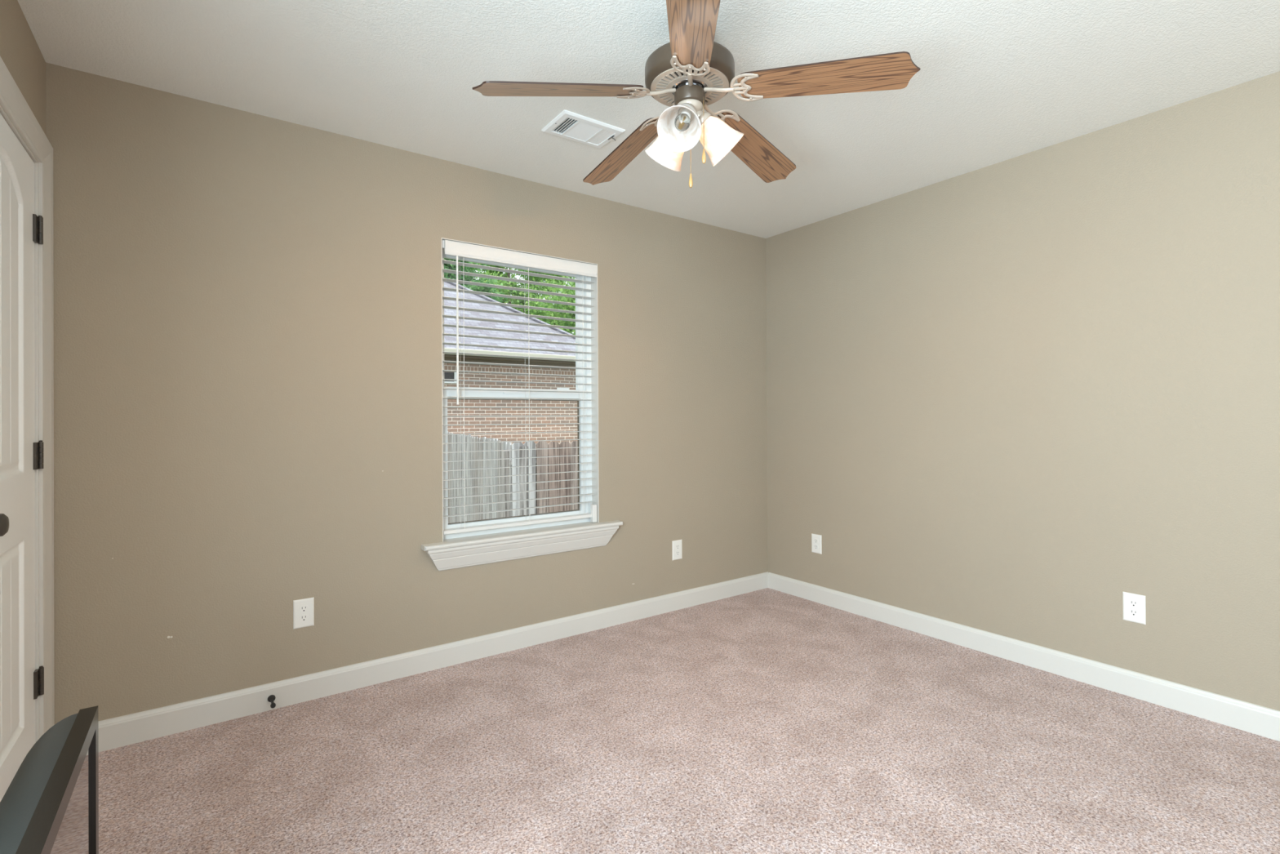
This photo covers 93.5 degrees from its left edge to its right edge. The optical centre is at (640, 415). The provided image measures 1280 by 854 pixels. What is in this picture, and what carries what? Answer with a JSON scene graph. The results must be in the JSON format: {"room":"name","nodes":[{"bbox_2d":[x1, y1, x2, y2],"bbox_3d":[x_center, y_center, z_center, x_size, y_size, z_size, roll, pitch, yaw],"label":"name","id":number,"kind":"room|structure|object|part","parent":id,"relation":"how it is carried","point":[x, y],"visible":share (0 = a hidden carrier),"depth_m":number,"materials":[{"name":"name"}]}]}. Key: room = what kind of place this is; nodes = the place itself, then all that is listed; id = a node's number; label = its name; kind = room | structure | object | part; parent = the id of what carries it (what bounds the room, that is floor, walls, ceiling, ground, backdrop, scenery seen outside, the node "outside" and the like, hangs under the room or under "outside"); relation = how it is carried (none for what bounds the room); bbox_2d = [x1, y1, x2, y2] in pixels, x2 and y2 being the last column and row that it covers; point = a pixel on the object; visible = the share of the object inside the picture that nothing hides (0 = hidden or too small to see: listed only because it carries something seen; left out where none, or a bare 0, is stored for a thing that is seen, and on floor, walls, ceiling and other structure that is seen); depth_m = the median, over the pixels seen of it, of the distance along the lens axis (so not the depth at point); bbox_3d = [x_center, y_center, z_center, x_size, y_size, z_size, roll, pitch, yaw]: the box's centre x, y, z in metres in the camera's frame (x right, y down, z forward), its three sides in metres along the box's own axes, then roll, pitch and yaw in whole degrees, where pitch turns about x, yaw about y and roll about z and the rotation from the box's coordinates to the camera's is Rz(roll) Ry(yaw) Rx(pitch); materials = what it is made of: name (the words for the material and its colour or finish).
{"room":"empty bedroom","nodes":[
{"label":"empty bedroom","id":0,"kind":"room"},
{"bbox_2d":[0,0,45,134],"bbox_3d":[-0.760,-0.025,0.142,0.150,2.440,4.700,0,0,-36],"label":"wall","id":1,"kind":"structure","parent":0,"point":[20,51],"depth_m":1.84,"materials":[{"name":"paint"}]},
{"bbox_2d":[0,113,44,802],"bbox_3d":[-1.764,0.180,1.691,0.107,2.027,0.784,0,0,-36],"label":"door","id":2,"kind":"structure","parent":1,"relation":"in","point":[20,683],"depth_m":1.81,"materials":[{"name":"white paint"}]},
{"bbox_3d":[-1.557,0.264,1.433,0.072,0.064,0.064,0,0,-36],"label":"knob","id":3,"kind":"part","parent":2,"relation":"part of","materials":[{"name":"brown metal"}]},
{"bbox_2d":[0,56,54,742],"bbox_3d":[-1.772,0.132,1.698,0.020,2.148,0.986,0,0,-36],"label":"trim","id":4,"kind":"structure","parent":1,"relation":"attached to","point":[12,100],"depth_m":2.02,"materials":[{"name":"white paint"}]},
{"bbox_2d":[45,62,767,724],"bbox_3d":[-0.638,-0.015,3.214,3.632,2.440,0.151,0,0,-36],"label":"wall","id":5,"kind":"structure","parent":0,"point":[248,412],"depth_m":2.56,"materials":[{"name":"paint"}]},
{"bbox_2d":[267,694,275,708],"bbox_3d":[-1.489,1.160,2.431,0.028,0.028,0.087,0,0,-36],"label":"door stop","id":6,"kind":"object","parent":5,"relation":"attached to","point":[271,698],"visible":1,"depth_m":2.45,"materials":[{"name":"rubber"}]},
{"bbox_3d":[-1.494,1.160,2.438,0.028,0.028,0.070,0,0,-36],"label":"stem","id":7,"kind":"part","parent":6,"relation":"part of","materials":[{"name":"metal"}]},
{"bbox_2d":[293,597,314,629],"bbox_3d":[-1.426,0.838,2.545,0.077,0.120,0.008,0,0,-36],"label":"power outlet","id":8,"kind":"object","parent":5,"relation":"attached to","point":[303,609],"visible":1,"depth_m":2.54,"materials":[{"name":"white plastic"}]},
{"bbox_2d":[299,614,308,622],"bbox_3d":[-1.425,0.857,2.543,0.034,0.028,0.002,0,0,-36],"label":"receptacle","id":9,"kind":"object","parent":8,"relation":"attached to","point":[303,618],"depth_m":2.54,"materials":[{"name":"white plastic"}]},
{"bbox_2d":[299,604,308,612],"bbox_3d":[-1.425,0.818,2.543,0.034,0.028,0.002,0,0,-36],"label":"receptacle","id":10,"kind":"object","parent":8,"relation":"attached to","point":[303,608],"depth_m":2.54,"materials":[{"name":"white plastic"}]},
{"bbox_2d":[98,571,768,751],"bbox_3d":[-0.576,1.151,3.149,3.613,0.106,0.014,0,0,-36],"label":"baseboard","id":11,"kind":"structure","parent":5,"relation":"attached to","point":[136,727],"depth_m":2.72,"materials":[{"name":"white paint"}]},
{"bbox_2d":[442,250,591,539],"bbox_3d":[-0.667,-0.118,3.245,0.922,1.517,0.117,0,0,-36],"label":"window","id":12,"kind":"structure","parent":5,"relation":"in","point":[446,393],"depth_m":3.34,"materials":[{"name":"white plastic"}]},
{"bbox_3d":[-0.671,-0.459,3.249,0.814,0.723,0.025,0,0,-36],"label":"sash","id":13,"kind":"part","parent":12,"relation":"part of","materials":[{"name":"white plastic"}]},
{"bbox_3d":[-0.646,0.214,3.217,0.814,0.733,0.038,0,0,-36],"label":"sash","id":14,"kind":"part","parent":12,"relation":"part of","materials":[{"name":"white plastic"}]},
{"bbox_2d":[442,239,597,534],"bbox_3d":[-0.615,-0.123,3.176,0.866,1.456,0.067,0,0,-36],"label":"window blind","id":15,"kind":"object","parent":12,"relation":"attached to","point":[450,247],"visible":0.9,"depth_m":3.14,"materials":[{"name":"white plastic"}]},
{"bbox_3d":[-0.619,0.568,3.177,0.858,0.018,0.050,0,0,-36],"label":"rail","id":16,"kind":"part","parent":15,"relation":"part of","materials":[{"name":"white plastic"}]},
{"bbox_2d":[441,237,599,542],"bbox_3d":[-0.620,-0.124,3.179,0.882,1.465,0.070,0,0,-36],"label":"trim","id":17,"kind":"structure","parent":5,"relation":"attached to","point":[594,325],"depth_m":3.42,"materials":[{"name":"white paint"}]},
{"bbox_2d":[425,525,618,570],"bbox_3d":[-0.573,0.686,3.133,1.065,0.112,0.050,0,0,-36],"label":"trim","id":18,"kind":"structure","parent":5,"relation":"attached to","point":[442,559],"depth_m":3.08,"materials":[{"name":"white paint"}]},
{"bbox_2d":[421,520,622,551],"bbox_3d":[-0.587,0.619,3.160,1.110,0.022,0.130,0,0,-36],"label":"windowsill","id":19,"kind":"structure","parent":5,"relation":"attached to","point":[513,535],"depth_m":3.08,"materials":[{"name":"white paint"}]},
{"bbox_2d":[671,539,682,559],"bbox_3d":[0.226,0.835,3.732,0.077,0.120,0.008,0,0,-36],"label":"power outlet","id":20,"kind":"object","parent":5,"relation":"attached to","point":[677,545],"visible":1,"depth_m":3.73,"materials":[{"name":"white plastic"}]},
{"bbox_2d":[17,0,1279,238],"bbox_3d":[0.769,-1.309,1.249,3.932,0.120,5.000,0,0,-36],"label":"ceiling","id":21,"kind":"structure","parent":0,"point":[996,81],"depth_m":2.16,"materials":[{"name":"paint"}]},
{"bbox_2d":[541,109,625,148],"bbox_3d":[-0.250,-1.224,2.610,0.298,0.029,0.208,0,0,-36],"label":"ceiling vent","id":22,"kind":"object","parent":21,"relation":"in","point":[567,124],"visible":1,"depth_m":2.59,"materials":[{"name":"white metal"}]},
{"bbox_2d":[472,0,919,187],"bbox_3d":[0.134,-0.983,1.932,1.246,0.522,1.213,0,0,-36],"label":"ceiling fan","id":23,"kind":"object","parent":21,"relation":"hanging from","point":[688,73],"visible":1,"depth_m":1.80,"materials":[{"name":"brown wood"}]},
{"bbox_3d":[-0.242,-0.966,1.785,0.502,0.005,0.133,-7,14,-14],"label":"blade","id":24,"kind":"part","parent":23,"relation":"part of","materials":[{"name":"brown wood"}]},
{"bbox_3d":[-0.064,-0.966,2.229,0.133,0.005,0.502,-16,2,-33],"label":"blade","id":25,"kind":"part","parent":23,"relation":"part of","materials":[{"name":"brown wood"}]},
{"bbox_3d":[0.089,-0.868,1.956,0.133,0.152,0.152,0,0,-36],"label":"lamp shade","id":26,"kind":"part","parent":23,"relation":"part of","materials":[{"name":"white glass"}]},
{"bbox_3d":[0.123,-0.869,1.784,0.147,0.152,0.135,0,0,-36],"label":"lamp shade","id":27,"kind":"part","parent":23,"relation":"part of","materials":[{"name":"white glass"}]},
{"bbox_3d":[0.127,-0.884,1.806,0.057,0.060,0.051,0,0,-36],"label":"light bulb","id":28,"kind":"part","parent":23,"relation":"part of","materials":[{"name":"clear glass"}]},
{"bbox_2d":[680,108,691,120],"bbox_3d":[0.137,-0.916,1.839,0.033,0.040,0.040,0,0,20],"label":"bulb","id":29,"kind":"object","parent":23,"relation":"attached to","point":[685,112],"depth_m":1.83,"materials":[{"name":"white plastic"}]},
{"bbox_3d":[0.152,-1.024,1.885,0.244,0.006,0.244,0,0,-36],"label":"vent plate","id":30,"kind":"part","parent":23,"relation":"part of","materials":[{"name":"brown metal"}]},
{"bbox_3d":[0.125,-0.969,1.479,0.133,0.005,0.502,13,7,2],"label":"blade","id":31,"kind":"part","parent":23,"relation":"part of","materials":[{"name":"brown wood"}]},
{"bbox_3d":[0.256,-0.869,1.895,0.149,0.152,0.130,0,0,-36],"label":"lamp shade","id":32,"kind":"part","parent":23,"relation":"part of","materials":[{"name":"white glass"}]},
{"bbox_3d":[0.413,-0.968,2.197,0.133,0.005,0.502,-17,-17,37],"label":"blade","id":33,"kind":"part","parent":23,"relation":"part of","materials":[{"name":"brown wood"}]},
{"bbox_3d":[0.530,-0.971,1.734,0.502,0.005,0.133,7,-11,22],"label":"blade","id":34,"kind":"part","parent":23,"relation":"part of","materials":[{"name":"brown wood"}]},
{"bbox_2d":[98,587,1279,853],"bbox_3d":[0.783,1.250,1.240,3.932,0.120,5.000,0,0,-36],"label":"floor","id":35,"kind":"structure","parent":0,"point":[767,720],"depth_m":2.09,"materials":[{"name":"beige carpet"}]},
{"bbox_2d":[0,705,98,853],"bbox_3d":[-0.741,0.862,0.683,0.190,0.669,0.967,0,0,-36],"label":"table","id":36,"kind":"object","parent":35,"relation":"on","point":[51,804],"visible":1,"depth_m":0.91,"materials":[{"name":"black metal"}]},
{"bbox_2d":[765,71,1279,711],"bbox_3d":[2.312,-0.034,2.348,0.150,2.440,4.700,0,0,-36],"label":"wall","id":37,"kind":"structure","parent":0,"point":[1015,397],"depth_m":2.76,"materials":[{"name":"paint"}]},
{"bbox_2d":[811,533,822,554],"bbox_3d":[1.127,0.826,3.866,0.008,0.120,0.077,0,0,-36],"label":"power outlet","id":38,"kind":"object","parent":37,"relation":"attached to","point":[816,540],"visible":1,"depth_m":3.86,"materials":[{"name":"white plastic"}]},
{"bbox_2d":[768,572,1279,741],"bbox_3d":[2.256,1.133,2.290,0.014,0.106,4.686,0,0,-36],"label":"baseboard","id":39,"kind":"structure","parent":37,"relation":"attached to","point":[1262,721],"depth_m":2.74,"materials":[{"name":"white paint"}]},
{"bbox_2d":[1122,591,1146,624],"bbox_3d":[2.080,0.814,2.539,0.008,0.120,0.077,0,0,-36],"label":"power outlet","id":40,"kind":"object","parent":37,"relation":"attached to","point":[1134,606],"visible":1,"depth_m":2.54,"materials":[{"name":"white plastic"}]},
{"bbox_2d":[1128,608,1138,616],"bbox_3d":[2.078,0.833,2.537,0.002,0.028,0.034,0,0,-36],"label":"receptacle","id":41,"kind":"object","parent":40,"relation":"attached to","point":[1132,612],"depth_m":2.54,"materials":[{"name":"white plastic"}]},
{"bbox_2d":[1128,600,1138,607],"bbox_3d":[2.078,0.794,2.537,0.002,0.028,0.034,0,0,-36],"label":"receptacle","id":42,"kind":"object","parent":40,"relation":"attached to","point":[1132,603],"depth_m":2.54,"materials":[{"name":"white plastic"}]},
{"label":"outside","id":43,"kind":"structure","parent":0,"visible":0},
{"bbox_3d":[-14.366,2.367,42.597,100.000,0.200,79.830,0,0,-36],"label":"ground","id":44,"kind":"structure","parent":43,"visible":0},
{"bbox_2d":[444,257,507,302],"bbox_3d":[-7.935,-3.184,22.120,5.886,10.702,6.347,0,0,-17],"label":"tree","id":45,"kind":"object","parent":44,"relation":"on","point":[447,266],"visible":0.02,"depth_m":22.30,"materials":[{"name":"green plant"}]},
{"bbox_2d":[444,277,577,449],"bbox_3d":[-9.201,-0.975,11.723,15.390,6.213,9.050,0,0,-36],"label":"house","id":46,"kind":"structure","parent":44,"relation":"on","point":[447,348],"depth_m":11.71,"materials":[{"name":"red brick"}]},
{"bbox_2d":[447,431,577,523],"bbox_3d":[-1.071,1.158,9.579,4.275,1.844,4.846,0,0,-36],"label":"wooden fence","id":47,"kind":"object","parent":44,"relation":"on","point":[451,456],"visible":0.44,"depth_m":6.82,"materials":[{"name":"grey wood"}]},
{"bbox_3d":[-1.444,1.228,6.511,0.090,1.685,0.090,0,0,-36],"label":"post","id":48,"kind":"part","parent":47,"relation":"part of","materials":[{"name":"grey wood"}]},
{"bbox_3d":[-1.276,1.203,6.504,0.090,1.735,0.090,0,0,-36],"label":"post","id":49,"kind":"part","parent":47,"relation":"part of","materials":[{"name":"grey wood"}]},
{"bbox_2d":[455,262,573,333],"bbox_3d":[-7.372,-4.710,33.089,7.422,13.823,8.862,0,0,6],"label":"tree","id":50,"kind":"object","parent":44,"relation":"on","point":[515,301],"visible":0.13,"depth_m":31.77,"materials":[{"name":"green plant"}]},
{"bbox_2d":[511,269,574,334],"bbox_3d":[-6.920,-6.802,45.585,7.841,18.087,7.959,0,0,-36],"label":"tree","id":51,"kind":"object","parent":44,"relation":"on","point":[513,269],"visible":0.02,"depth_m":44.35,"materials":[{"name":"green plant"}]},
{"bbox_2d":[538,275,575,334],"bbox_3d":[-1.306,-2.756,26.490,6.697,9.805,6.938,-1,0,44],"label":"tree","id":52,"kind":"object","parent":44,"relation":"on","point":[566,323],"visible":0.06,"depth_m":25.43,"materials":[{"name":"green plant"}]}
]}

